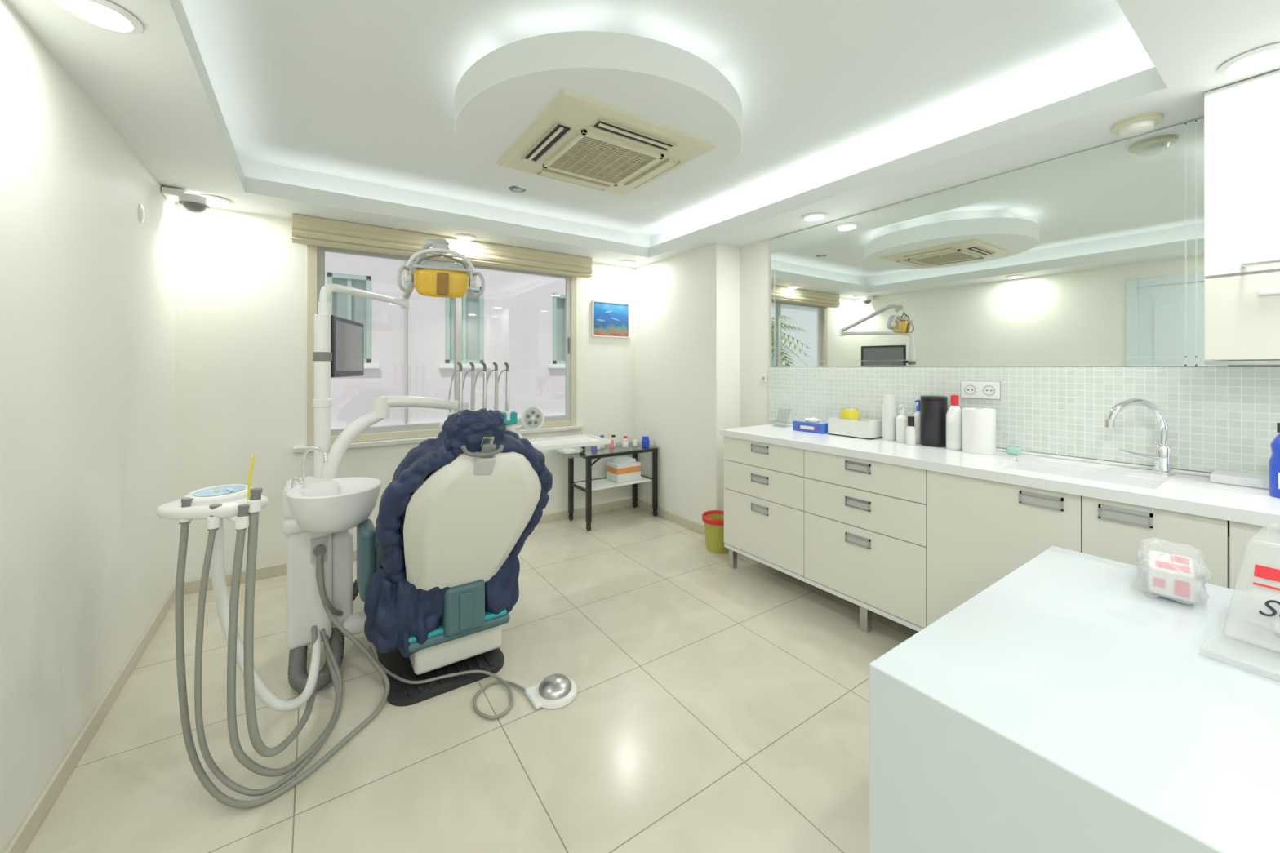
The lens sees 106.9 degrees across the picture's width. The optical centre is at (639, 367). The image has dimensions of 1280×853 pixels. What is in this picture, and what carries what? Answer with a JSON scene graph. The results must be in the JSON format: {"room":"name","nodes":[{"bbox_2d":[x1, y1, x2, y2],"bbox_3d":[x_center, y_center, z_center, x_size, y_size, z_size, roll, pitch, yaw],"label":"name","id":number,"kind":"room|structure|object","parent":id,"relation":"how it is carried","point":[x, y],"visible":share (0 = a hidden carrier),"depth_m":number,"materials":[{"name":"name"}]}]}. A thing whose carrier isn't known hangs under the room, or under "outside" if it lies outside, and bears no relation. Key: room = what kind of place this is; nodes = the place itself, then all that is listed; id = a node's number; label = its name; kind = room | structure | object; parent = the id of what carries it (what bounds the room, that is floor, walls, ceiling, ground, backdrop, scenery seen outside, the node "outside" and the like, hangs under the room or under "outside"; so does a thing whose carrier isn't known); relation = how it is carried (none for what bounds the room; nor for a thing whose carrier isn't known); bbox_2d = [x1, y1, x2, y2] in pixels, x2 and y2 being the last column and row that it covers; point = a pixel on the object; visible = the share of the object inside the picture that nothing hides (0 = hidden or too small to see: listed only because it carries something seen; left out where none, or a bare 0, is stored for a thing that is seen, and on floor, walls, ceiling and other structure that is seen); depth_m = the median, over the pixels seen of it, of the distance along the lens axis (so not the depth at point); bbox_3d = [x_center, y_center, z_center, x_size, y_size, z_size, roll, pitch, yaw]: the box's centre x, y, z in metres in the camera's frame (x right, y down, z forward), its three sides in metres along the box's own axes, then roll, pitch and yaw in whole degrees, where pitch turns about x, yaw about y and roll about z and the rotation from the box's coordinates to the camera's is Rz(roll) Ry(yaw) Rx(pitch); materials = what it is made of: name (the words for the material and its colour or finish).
{"room":"dental clinic","nodes":[
{"label":"dental clinic","id":0,"kind":"room"},
{"bbox_2d":[0,0,175,852],"bbox_3d":[-1.226,0.065,0.504,0.150,2.470,5.520,0,0,-35],"label":"wall","id":1,"kind":"structure","parent":0,"point":[87,287],"depth_m":1.53,"materials":[{"name":"paint"}]},
{"bbox_2d":[3,584,175,852],"bbox_3d":[-1.887,1.265,1.609,0.012,0.070,2.650,0,0,-35],"label":"baseboard","id":2,"kind":"structure","parent":1,"relation":"attached to","point":[25,833],"depth_m":1.57,"materials":[{"name":"wood"}]},
{"bbox_2d":[137,204,144,222],"bbox_3d":[-2.264,-0.700,2.157,0.011,0.084,0.060,0,0,-35],"label":"cap","id":3,"kind":"object","parent":1,"relation":"attached to","point":[141,211],"visible":1,"depth_m":2.14,"materials":[{"name":"white plastic"}]},
{"bbox_2d":[160,186,209,213],"bbox_3d":[-2.425,-0.883,2.543,0.181,0.103,0.142,0,0,-35],"label":"dome","id":4,"kind":"object","parent":1,"relation":"attached to","point":[194,203],"visible":1,"depth_m":2.51,"materials":[{"name":"white plastic"}]},
{"bbox_2d":[175,202,635,582],"bbox_3d":[-1.387,0.065,3.651,3.150,2.470,0.150,0,0,-35],"label":"wall","id":5,"kind":"structure","parent":0,"point":[241,278],"depth_m":2.92,"materials":[{"name":"paint"}]},
{"bbox_2d":[183,497,632,595],"bbox_3d":[-1.341,1.265,3.585,3.126,0.070,0.012,0,0,-35],"label":"baseboard","id":6,"kind":"structure","parent":5,"relation":"attached to","point":[193,586],"depth_m":2.97,"materials":[{"name":"tile"}]},
{"bbox_2d":[293,425,584,453],"bbox_3d":[-1.382,0.520,3.622,2.041,0.029,0.205,0,0,-35],"label":"trim","id":7,"kind":"structure","parent":5,"relation":"attached to","point":[394,442],"depth_m":3.32,"materials":[{"name":"stone"}]},
{"bbox_2d":[306,244,576,445],"bbox_3d":[-1.362,-0.177,3.611,1.921,1.365,0.065,0,0,-35],"label":"frame","id":8,"kind":"object","parent":5,"relation":"attached to","point":[312,251],"visible":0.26,"depth_m":3.07,"materials":[{"name":"beige metal"}]},
{"bbox_2d":[317,245,570,435],"bbox_3d":[-1.357,-0.177,3.608,1.816,1.265,0.065,0,0,-35],"label":"window","id":9,"kind":"structure","parent":5,"relation":"in","point":[458,300],"depth_m":3.58,"materials":[{"name":"grey plastic"}]},
{"bbox_2d":[289,213,592,278],"bbox_3d":[-1.298,-0.857,3.527,2.095,0.162,0.128,0,0,-35],"label":"window blind","id":10,"kind":"object","parent":9,"relation":"attached to","point":[308,230],"visible":0.92,"depth_m":3.29,"materials":[{"name":"beige fabric"}]},
{"bbox_2d":[591,300,629,337],"bbox_3d":[-0.263,-0.435,4.320,0.390,0.320,0.019,0,0,-35],"label":"framed picture","id":11,"kind":"object","parent":5,"relation":"attached to","point":[609,319],"visible":1,"depth_m":4.31,"materials":[{"name":"blue paper"}]},
{"bbox_2d":[24,506,918,852],"bbox_3d":[0.223,1.350,1.530,3.700,0.100,5.570,0,0,-35],"label":"floor","id":12,"kind":"structure","parent":0,"point":[717,707],"depth_m":1.68,"materials":[{"name":"tile"}]},
{"bbox_2d":[155,301,611,808],"bbox_3d":[-1.028,0.500,2.386,0.873,1.599,2.136,0,0,30],"label":"dental unit","id":13,"kind":"object","parent":12,"relation":"on","point":[321,511],"visible":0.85,"depth_m":1.89,"materials":[{"name":"white plastic"}]},
{"bbox_2d":[155,495,268,519],"bbox_3d":[-1.270,0.415,1.415,0.270,0.035,0.150,0,0,-6],"label":"tray","id":14,"kind":"object","parent":13,"relation":"on","point":[218,508],"depth_m":1.35,"materials":[{"name":"white plastic"}]},
{"bbox_2d":[313,544,325,556],"bbox_3d":[-1.357,0.775,2.010,0.044,0.044,0.030,0,0,-34],"label":"socket","id":15,"kind":"object","parent":13,"relation":"attached to","point":[319,550],"depth_m":2.00,"materials":[{"name":"grey plastic"}]},
{"bbox_2d":[285,477,382,533],"bbox_3d":[-1.285,0.589,2.005,0.340,0.173,0.340,0,0,-34],"label":"bowl","id":16,"kind":"object","parent":13,"relation":"on","point":[323,505],"depth_m":1.93,"materials":[{"name":"white ceramic"}]},
{"bbox_2d":[312,315,364,377],"bbox_3d":[-1.522,-0.100,2.409,0.086,0.296,0.554,0,0,-14],"label":"monitor","id":17,"kind":"object","parent":13,"relation":"attached to","point":[346,355],"visible":0.83,"depth_m":2.38,"materials":[{"name":"black plastic"}]},
{"bbox_2d":[319,238,484,309],"bbox_3d":[-1.294,-0.474,2.527,0.690,0.368,0.829,0,0,-34],"label":"light","id":18,"kind":"object","parent":13,"relation":"attached to","point":[431,278],"depth_m":2.31,"materials":[{"name":"yellow plastic"}]},
{"bbox_2d":[528,434,611,451],"bbox_3d":[-0.480,0.469,2.958,0.520,0.027,0.300,0,0,-34],"label":"tray","id":19,"kind":"object","parent":13,"relation":"on","point":[584,440],"depth_m":2.95,"materials":[{"name":"white plastic"}]},
{"bbox_2d":[356,406,552,706],"bbox_3d":[-1.014,0.724,2.366,0.708,1.150,1.595,0,0,-34],"label":"dental chair","id":20,"kind":"object","parent":12,"relation":"on","point":[438,568],"depth_m":1.86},
{"bbox_2d":[368,646,577,719],"bbox_3d":[-0.770,1.269,1.933,1.040,0.060,0.276,0,0,13],"label":"foot pedal","id":21,"kind":"object","parent":12,"relation":"on","point":[555,691],"visible":0.98,"depth_m":1.86,"materials":[{"name":"white plastic"}]},
{"bbox_2d":[564,443,657,531],"bbox_3d":[-0.298,0.996,4.039,0.885,0.608,0.395,0,0,-35],"label":"glass side table","id":22,"kind":"object","parent":12,"relation":"on","point":[589,485],"visible":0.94,"depth_m":4.02,"materials":[{"name":"black metal"}]},
{"bbox_2d":[557,448,579,454],"bbox_3d":[-0.581,0.662,3.848,0.185,0.055,0.267,0,0,-35],"label":"packet","id":23,"kind":"object","parent":22,"relation":"on","point":[569,451],"visible":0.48,"depth_m":3.81,"materials":[{"name":"white plastic"}]},
{"bbox_2d":[591,445,597,452],"bbox_3d":[-0.377,0.661,3.903,0.050,0.060,0.050,0,0,-35],"label":"jar","id":24,"kind":"object","parent":22,"relation":"on","point":[593,448],"visible":0.7,"depth_m":3.88,"materials":[{"name":"purple plastic"}]},
{"bbox_2d":[609,437,613,448],"bbox_3d":[-0.243,0.648,4.080,0.036,0.086,0.036,0,0,-35],"label":"bottle","id":25,"kind":"object","parent":22,"relation":"on","point":[611,445],"visible":0.84,"depth_m":4.07,"materials":[{"name":"pink plastic"}]},
{"bbox_2d":[611,435,615,446],"bbox_3d":[-0.234,0.643,4.171,0.040,0.095,0.040,0,0,-35],"label":"bottle","id":26,"kind":"object","parent":22,"relation":"on","point":[612,436],"visible":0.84,"depth_m":4.16,"materials":[{"name":"white plastic"}]},
{"bbox_2d":[574,475,652,491],"bbox_3d":[-0.228,0.989,4.087,0.625,0.013,0.275,0,0,-34],"label":"shelf","id":27,"kind":"object","parent":22,"relation":"attached to","point":[601,483],"depth_m":4.03,"materials":[{"name":"white plastic"}]},
{"bbox_2d":[606,456,640,483],"bbox_3d":[-0.142,0.890,4.160,0.242,0.181,0.182,0,0,-35],"label":"cardboard box","id":28,"kind":"object","parent":22,"relation":"on","point":[626,468],"visible":1,"depth_m":4.10,"materials":[{"name":"white cardboard"}]},
{"bbox_2d":[622,438,628,447],"bbox_3d":[-0.128,0.657,4.123,0.052,0.068,0.052,0,0,-35],"label":"jar","id":29,"kind":"object","parent":22,"relation":"on","point":[624,443],"visible":1,"depth_m":4.10,"materials":[{"name":"white plastic"}]},
{"bbox_2d":[632,436,637,445],"bbox_3d":[-0.043,0.652,4.193,0.044,0.077,0.044,0,0,-35],"label":"bottle","id":30,"kind":"object","parent":22,"relation":"on","point":[634,440],"visible":1,"depth_m":4.17,"materials":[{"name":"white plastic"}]},
{"bbox_2d":[641,435,649,446],"bbox_3d":[0.049,0.650,4.184,0.068,0.082,0.068,0,0,-35],"label":"jar","id":31,"kind":"object","parent":22,"relation":"on","point":[645,441],"visible":1,"depth_m":4.16,"materials":[{"name":"blue plastic"}]},
{"bbox_2d":[702,510,728,553],"bbox_3d":[0.561,1.177,3.395,0.234,0.245,0.234,0,0,-35],"label":"waste bin","id":32,"kind":"object","parent":12,"relation":"on","point":[713,520],"visible":0.66,"depth_m":3.32,"materials":[{"name":"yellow plastic"}]},
{"bbox_2d":[720,423,1279,633],"bbox_3d":[1.719,0.853,1.840,0.558,0.895,3.425,0,0,-35],"label":"base cabinet","id":33,"kind":"object","parent":12,"relation":"on","point":[904,534],"visible":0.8,"depth_m":2.04,"materials":[{"name":"paint"}]},
{"bbox_2d":[720,423,1279,528],"bbox_3d":[1.719,0.424,1.840,0.558,0.038,3.425,0,0,-34],"label":"countertop","id":34,"kind":"structure","parent":33,"relation":"on","point":[1195,495],"depth_m":1.82,"materials":[{"name":"white stone"}]},
{"bbox_2d":[773,424,789,427],"bbox_3d":[0.971,0.345,3.252,0.085,0.118,0.100,0,0,-35],"label":"acrylic stand","id":35,"kind":"object","parent":34,"relation":"on","point":[777,425],"visible":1,"depth_m":3.26,"materials":[{"name":"clear plastic"}]},
{"bbox_2d":[792,417,827,434],"bbox_3d":[1.086,0.359,2.991,0.102,0.090,0.220,0,0,-35],"label":"glove box","id":36,"kind":"object","parent":34,"relation":"on","point":[808,424],"visible":0.97,"depth_m":2.95,"materials":[{"name":"blue cardboard"}]},
{"bbox_2d":[827,416,882,439],"bbox_3d":[1.267,0.354,2.800,0.140,0.100,0.260,0,0,-35],"label":"box","id":37,"kind":"object","parent":34,"relation":"on","point":[864,428],"visible":0.87,"depth_m":2.73,"materials":[{"name":"white plastic"}]},
{"bbox_2d":[840,407,859,420],"bbox_3d":[1.250,0.280,2.825,0.120,0.074,0.096,0,0,-35],"label":"dispenser","id":38,"kind":"object","parent":37,"relation":"on","point":[846,413],"visible":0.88,"depth_m":2.78,"materials":[{"name":"yellow plastic"}]},
{"bbox_2d":[881,394,897,440],"bbox_3d":[1.399,0.278,2.660,0.076,0.252,0.076,0,0,-16],"label":"paper cups","id":39,"kind":"object","parent":34,"relation":"on","point":[889,411],"visible":0.91,"depth_m":2.63,"materials":[{"name":"white paper"}]},
{"bbox_2d":[896,404,907,443],"bbox_3d":[1.425,0.302,2.569,0.068,0.204,0.068,0,0,11],"label":"pump bottle","id":40,"kind":"object","parent":34,"relation":"on","point":[902,419],"visible":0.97,"depth_m":2.55,"materials":[{"name":"white plastic"}]},
{"bbox_2d":[906,416,915,445],"bbox_3d":[1.416,0.330,2.478,0.044,0.148,0.044,0,0,-35],"label":"spray bottle","id":41,"kind":"object","parent":34,"relation":"on","point":[910,429],"visible":1,"depth_m":2.46,"materials":[{"name":"white plastic"}]},
{"bbox_2d":[913,399,919,443],"bbox_3d":[1.499,0.288,2.548,0.064,0.232,0.060,0,0,5],"label":"sanitizer bottle","id":42,"kind":"object","parent":34,"relation":"on","point":[917,415],"visible":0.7,"depth_m":2.53,"materials":[{"name":"white plastic"}]},
{"bbox_2d":[920,395,947,447],"bbox_3d":[1.524,0.276,2.461,0.122,0.256,0.122,0,0,-35],"label":"canister","id":43,"kind":"object","parent":34,"relation":"on","point":[933,408],"visible":0.98,"depth_m":2.41,"materials":[{"name":"black plastic"}]},
{"bbox_2d":[946,394,962,449],"bbox_3d":[1.562,0.269,2.353,0.073,0.270,0.073,0,0,-35],"label":"bottle","id":44,"kind":"object","parent":34,"relation":"on","point":[954,414],"visible":0.96,"depth_m":2.33,"materials":[{"name":"white plastic"}]},
{"bbox_2d":[962,407,995,454],"bbox_3d":[1.614,0.301,2.260,0.130,0.207,0.130,0,0,-35],"label":"paper towel roll","id":45,"kind":"object","parent":34,"relation":"on","point":[979,424],"visible":1,"depth_m":2.21,"materials":[{"name":"white paper"}]},
{"bbox_2d":[774,422,1210,476],"bbox_3d":[1.540,0.398,2.578,0.019,0.012,2.005,0,0,-35],"label":"trim","id":46,"kind":"structure","parent":34,"relation":"on","point":[1144,467],"depth_m":1.99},
{"bbox_2d":[1005,445,1021,454],"bbox_3d":[1.730,0.383,2.196,0.032,0.038,0.056,0,0,-35],"label":"sponge","id":47,"kind":"object","parent":34,"relation":"on","point":[1014,450],"visible":1,"depth_m":2.19,"materials":[{"name":"teal plastic"}]},
{"bbox_2d":[997,461,1166,488],"bbox_3d":[1.699,0.460,1.853,0.320,0.080,0.490,0,0,-34],"label":"sink","id":48,"kind":"object","parent":34,"relation":"in","point":[1086,473],"depth_m":1.90,"materials":[{"name":"ceramic"}]},
{"bbox_2d":[1104,398,1174,475],"bbox_3d":[1.890,0.261,1.807,0.265,0.287,0.063,0,0,0],"label":"faucet","id":49,"kind":"object","parent":34,"relation":"on","point":[1162,457],"visible":1,"depth_m":1.79,"materials":[{"name":"silver metal"}]},
{"bbox_2d":[1209,469,1268,489],"bbox_3d":[2.443,0.389,1.157,0.138,0.030,1.340,0,0,-35],"label":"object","id":50,"kind":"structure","parent":34,"relation":"on","point":[1218,476],"depth_m":1.63,"materials":[{"name":"white plastic"}]},
{"bbox_2d":[1268,422,1279,497],"bbox_3d":[2.017,0.288,1.477,0.097,0.232,0.070,0,0,-35],"label":"bottle","id":51,"kind":"object","parent":34,"relation":"on","point":[1274,460],"visible":1,"depth_m":1.48,"materials":[{"name":"blue plastic"}]},
{"bbox_2d":[869,546,1279,852],"bbox_3d":[1.262,0.925,0.587,1.045,0.750,1.437,0,0,-35],"label":"reception desk","id":52,"kind":"object","parent":12,"relation":"on","point":[1068,704],"visible":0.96,"depth_m":0.79,"materials":[{"name":"white laminate"}]},
{"bbox_2d":[1147,550,1195,602],"bbox_3d":[1.304,0.498,1.165,0.210,0.109,0.123,0,0,-43],"label":"packet","id":53,"kind":"object","parent":52,"relation":"on","point":[1170,575],"visible":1,"depth_m":1.12,"materials":[{"name":"white paper"}]},
{"bbox_2d":[1153,555,1191,598],"bbox_3d":[1.293,0.502,1.154,0.141,0.053,0.058,0,0,-42],"label":"print","id":54,"kind":"object","parent":53,"relation":"attached to","point":[1171,573],"depth_m":1.12},
{"bbox_2d":[508,186,525,192],"bbox_3d":[-0.804,-1.166,3.112,0.110,0.008,0.110,0,0,-34],"label":"diffuser","id":55,"kind":"object","parent":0,"point":[514,188],"depth_m":3.10,"materials":[{"name":"white plastic"}]},
{"bbox_2d":[5,0,1279,267],"bbox_3d":[0.237,-1.105,1.510,3.700,0.330,5.520,0,0,-35],"label":"ceiling","id":56,"kind":"structure","parent":0,"point":[341,110],"depth_m":1.86,"materials":[{"name":"paint"}]},
{"bbox_2d":[55,0,142,34],"bbox_3d":[-1.425,-0.933,1.253,0.156,0.011,0.156,0,0,-35],"label":"recessed light","id":57,"kind":"object","parent":56,"relation":"in","point":[104,14],"visible":1,"depth_m":1.25,"materials":[{"name":"white plastic"}]},
{"bbox_2d":[67,0,130,28],"bbox_3d":[-1.425,-0.934,1.253,0.112,0.001,0.112,0,0,-35],"label":"diffuser","id":58,"kind":"object","parent":57,"relation":"attached to","point":[94,11],"depth_m":1.25,"materials":[{"name":"white plastic"}]},
{"bbox_2d":[197,194,232,204],"bbox_3d":[-2.378,-0.933,2.649,0.156,0.011,0.156,0,0,-35],"label":"recessed light","id":59,"kind":"object","parent":56,"relation":"in","point":[213,199],"visible":0.73,"depth_m":2.65,"materials":[{"name":"white glass"}]},
{"bbox_2d":[206,197,226,203],"bbox_3d":[-2.378,-0.934,2.649,0.112,0.001,0.112,0,0,-35],"label":"diffuser","id":60,"kind":"object","parent":59,"relation":"attached to","point":[212,200],"depth_m":2.67,"materials":[{"name":"white plastic"}]},
{"bbox_2d":[453,234,476,240],"bbox_3d":[-1.255,-0.933,3.415,0.156,0.011,0.156,0,0,-35],"label":"recessed light","id":61,"kind":"object","parent":56,"relation":"in","point":[467,237],"visible":1,"depth_m":3.40,"materials":[{"name":"white glass"}]},
{"bbox_2d":[457,235,473,239],"bbox_3d":[-1.255,-0.934,3.415,0.112,0.001,0.112,0,0,-35],"label":"diffuser","id":62,"kind":"object","parent":61,"relation":"attached to","point":[461,237],"depth_m":3.42,"materials":[{"name":"white plastic"}]},
{"bbox_2d":[497,88,715,196],"bbox_3d":[-0.172,-0.942,2.139,0.720,0.040,0.720,0,0,-34],"label":"air conditioner","id":63,"kind":"object","parent":56,"relation":"attached to","point":[579,140],"depth_m":2.02,"materials":[{"name":"beige plastic"}]},
{"bbox_2d":[617,260,635,264],"bbox_3d":[-0.115,-0.933,4.228,0.156,0.011,0.156,0,0,-35],"label":"recessed light","id":64,"kind":"object","parent":56,"relation":"in","point":[622,262],"visible":1,"depth_m":4.22,"materials":[{"name":"white glass"}]},
{"bbox_2d":[800,213,827,221],"bbox_3d":[1.084,-0.933,2.953,0.156,0.011,0.156,0,0,-35],"label":"recessed light","id":65,"kind":"object","parent":56,"relation":"in","point":[812,216],"visible":1,"depth_m":2.94,"materials":[{"name":"white glass"}]},
{"bbox_2d":[804,215,823,220],"bbox_3d":[1.084,-0.934,2.953,0.112,0.001,0.112,0,0,-35],"label":"diffuser","id":66,"kind":"object","parent":65,"relation":"attached to","point":[812,217],"depth_m":2.96,"materials":[{"name":"white plastic"}]},
{"bbox_2d":[1111,111,1163,137],"bbox_3d":[1.901,-0.919,1.816,0.140,0.042,0.140,0,0,-35],"label":"ceiling light","id":67,"kind":"object","parent":56,"relation":"attached to","point":[1137,125],"visible":1,"depth_m":1.79,"materials":[{"name":"white plastic"}]},
{"bbox_2d":[1217,42,1279,75],"bbox_3d":[1.874,-0.933,1.440,0.156,0.011,0.156,0,0,-35],"label":"recessed light","id":68,"kind":"object","parent":56,"relation":"in","point":[1268,55],"visible":1,"depth_m":1.44,"materials":[{"name":"white plastic"}]},
{"bbox_2d":[1228,48,1279,71],"bbox_3d":[1.874,-0.934,1.440,0.112,0.001,0.112,0,0,-35],"label":"diffuser","id":69,"kind":"object","parent":68,"relation":"attached to","point":[1265,57],"depth_m":1.45,"materials":[{"name":"white plastic"}]},
{"bbox_2d":[635,69,1279,532],"bbox_3d":[1.582,0.065,2.434,0.436,2.470,5.520,0,0,-35],"label":"wall","id":70,"kind":"structure","parent":0,"point":[703,314],"depth_m":3.59,"materials":[{"name":"paint"}]},
{"bbox_2d":[636,498,705,535],"bbox_3d":[0.260,1.265,4.025,0.012,0.070,1.100,0,0,-35],"label":"baseboard","id":71,"kind":"structure","parent":70,"relation":"attached to","point":[682,521],"depth_m":3.97,"materials":[{"name":"tile"}]},
{"bbox_2d":[760,373,766,382],"bbox_3d":[0.914,0.080,3.510,0.015,0.060,0.050,0,0,-35],"label":"light switch","id":72,"kind":"object","parent":70,"relation":"attached to","point":[763,376],"visible":1,"depth_m":3.51,"materials":[{"name":"white plastic"}]},
{"bbox_2d":[770,118,1228,366],"bbox_3d":[1.548,-0.469,2.593,0.009,0.927,2.100,0,0,-34],"label":"wall mirror","id":73,"kind":"object","parent":70,"relation":"attached to","point":[1095,257],"depth_m":2.23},
{"bbox_2d":[768,366,1279,475],"bbox_3d":[1.942,0.194,2.020,0.009,0.392,3.530,0,0,-34],"label":"tile backsplash","id":74,"kind":"structure","parent":70,"relation":"attached to","point":[1223,418],"depth_m":2.03,"materials":[{"name":"white tile"}]},
{"bbox_2d":[960,380,1000,399],"bbox_3d":[1.693,0.114,2.362,0.014,0.091,0.173,0,0,-34],"label":"wall socket","id":75,"kind":"object","parent":74,"relation":"attached to","point":[988,390],"depth_m":2.35,"materials":[{"name":"white plastic"}]},
{"bbox_2d":[1253,564,1279,635],"bbox_3d":[1.378,0.449,0.843,0.485,0.200,0.420,0,0,-31],"label":"print","id":76,"kind":"object","parent":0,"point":[1261,571],"visible":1,"depth_m":0.93,"materials":[{"name":"red paper"}]},
{"label":"outside","id":77,"kind":"structure","parent":0,"visible":0},
{"bbox_3d":[-5.656,2.350,8.229,24.000,0.100,12.030,0,0,-34],"label":"ground","id":78,"kind":"structure","parent":77,"visible":0},
{"bbox_2d":[324,251,565,427],"bbox_3d":[-1.485,-1.200,6.927,7.600,7.000,0.300,0,0,-35],"label":"facade","id":79,"kind":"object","parent":78,"relation":"on","point":[517,308],"visible":0.11,"depth_m":6.02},
{"bbox_2d":[327,271,370,363],"bbox_3d":[-3.372,-0.560,5.497,0.430,1.020,0.120,0,0,-35],"label":"window frame","id":80,"kind":"structure","parent":79,"relation":"attached to","point":[348,277],"depth_m":5.54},
{"bbox_2d":[332,278,364,359],"bbox_3d":[-3.400,-0.560,5.538,0.350,0.960,0.020,0,0,-35],"label":"pane","id":81,"kind":"object","parent":80,"relation":"attached to","point":[339,300],"visible":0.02,"depth_m":5.55,"materials":[{"name":"clear glass"}]},
{"bbox_2d":[364,363,378,368],"bbox_3d":[-3.326,-0.020,5.431,0.590,0.060,0.080,0,0,-35],"label":"ledge","id":82,"kind":"object","parent":79,"relation":"attached to","point":[366,365],"visible":0.36,"depth_m":5.52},
{"bbox_2d":[404,260,407,424],"bbox_3d":[-2.850,-1.200,5.771,0.029,7.000,0.030,0,0,-35],"label":"downpipe","id":83,"kind":"object","parent":79,"relation":"attached to","point":[405,261],"visible":0.25,"depth_m":5.76,"materials":[{"name":"grey plastic"}]},
{"bbox_2d":[330,413,565,429],"bbox_3d":[-1.389,0.715,6.787,7.600,0.070,0.040,0,0,-35],"label":"band","id":84,"kind":"object","parent":79,"relation":"attached to","point":[564,414],"visible":0.02,"depth_m":5.80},
{"bbox_2d":[444,286,483,363],"bbox_3d":[-2.313,-0.560,6.225,0.480,1.020,0.120,0,0,-35],"label":"window frame","id":85,"kind":"structure","parent":79,"relation":"attached to","point":[480,299],"depth_m":6.20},
{"bbox_2d":[449,290,477,359],"bbox_3d":[-2.341,-0.560,6.266,0.400,0.960,0.020,0,0,-35],"label":"pane","id":86,"kind":"object","parent":85,"relation":"attached to","point":[471,300],"visible":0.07,"depth_m":6.31,"materials":[{"name":"clear glass"}]},
{"bbox_2d":[438,363,491,368],"bbox_3d":[-2.267,-0.020,6.159,0.640,0.060,0.080,0,0,-35],"label":"ledge","id":87,"kind":"object","parent":79,"relation":"attached to","point":[440,365],"visible":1,"depth_m":6.12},
{"bbox_2d":[547,364,565,368],"bbox_3d":[-1.064,-0.020,6.986,0.600,0.060,0.080,0,0,-35],"label":"ledge","id":88,"kind":"object","parent":79,"relation":"attached to","point":[549,366],"visible":0.36,"depth_m":6.84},
{"bbox_2d":[552,293,565,364],"bbox_3d":[-1.109,-0.560,7.052,0.440,1.020,0.120,0,0,-35],"label":"window frame","id":89,"kind":"structure","parent":79,"relation":"attached to","point":[555,296],"depth_m":6.90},
{"bbox_2d":[556,298,563,360],"bbox_3d":[-1.138,-0.560,7.093,0.360,0.960,0.020,0,0,-35],"label":"pane","id":90,"kind":"object","parent":89,"relation":"attached to","point":[559,301],"visible":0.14,"depth_m":7.05,"materials":[{"name":"clear glass"}]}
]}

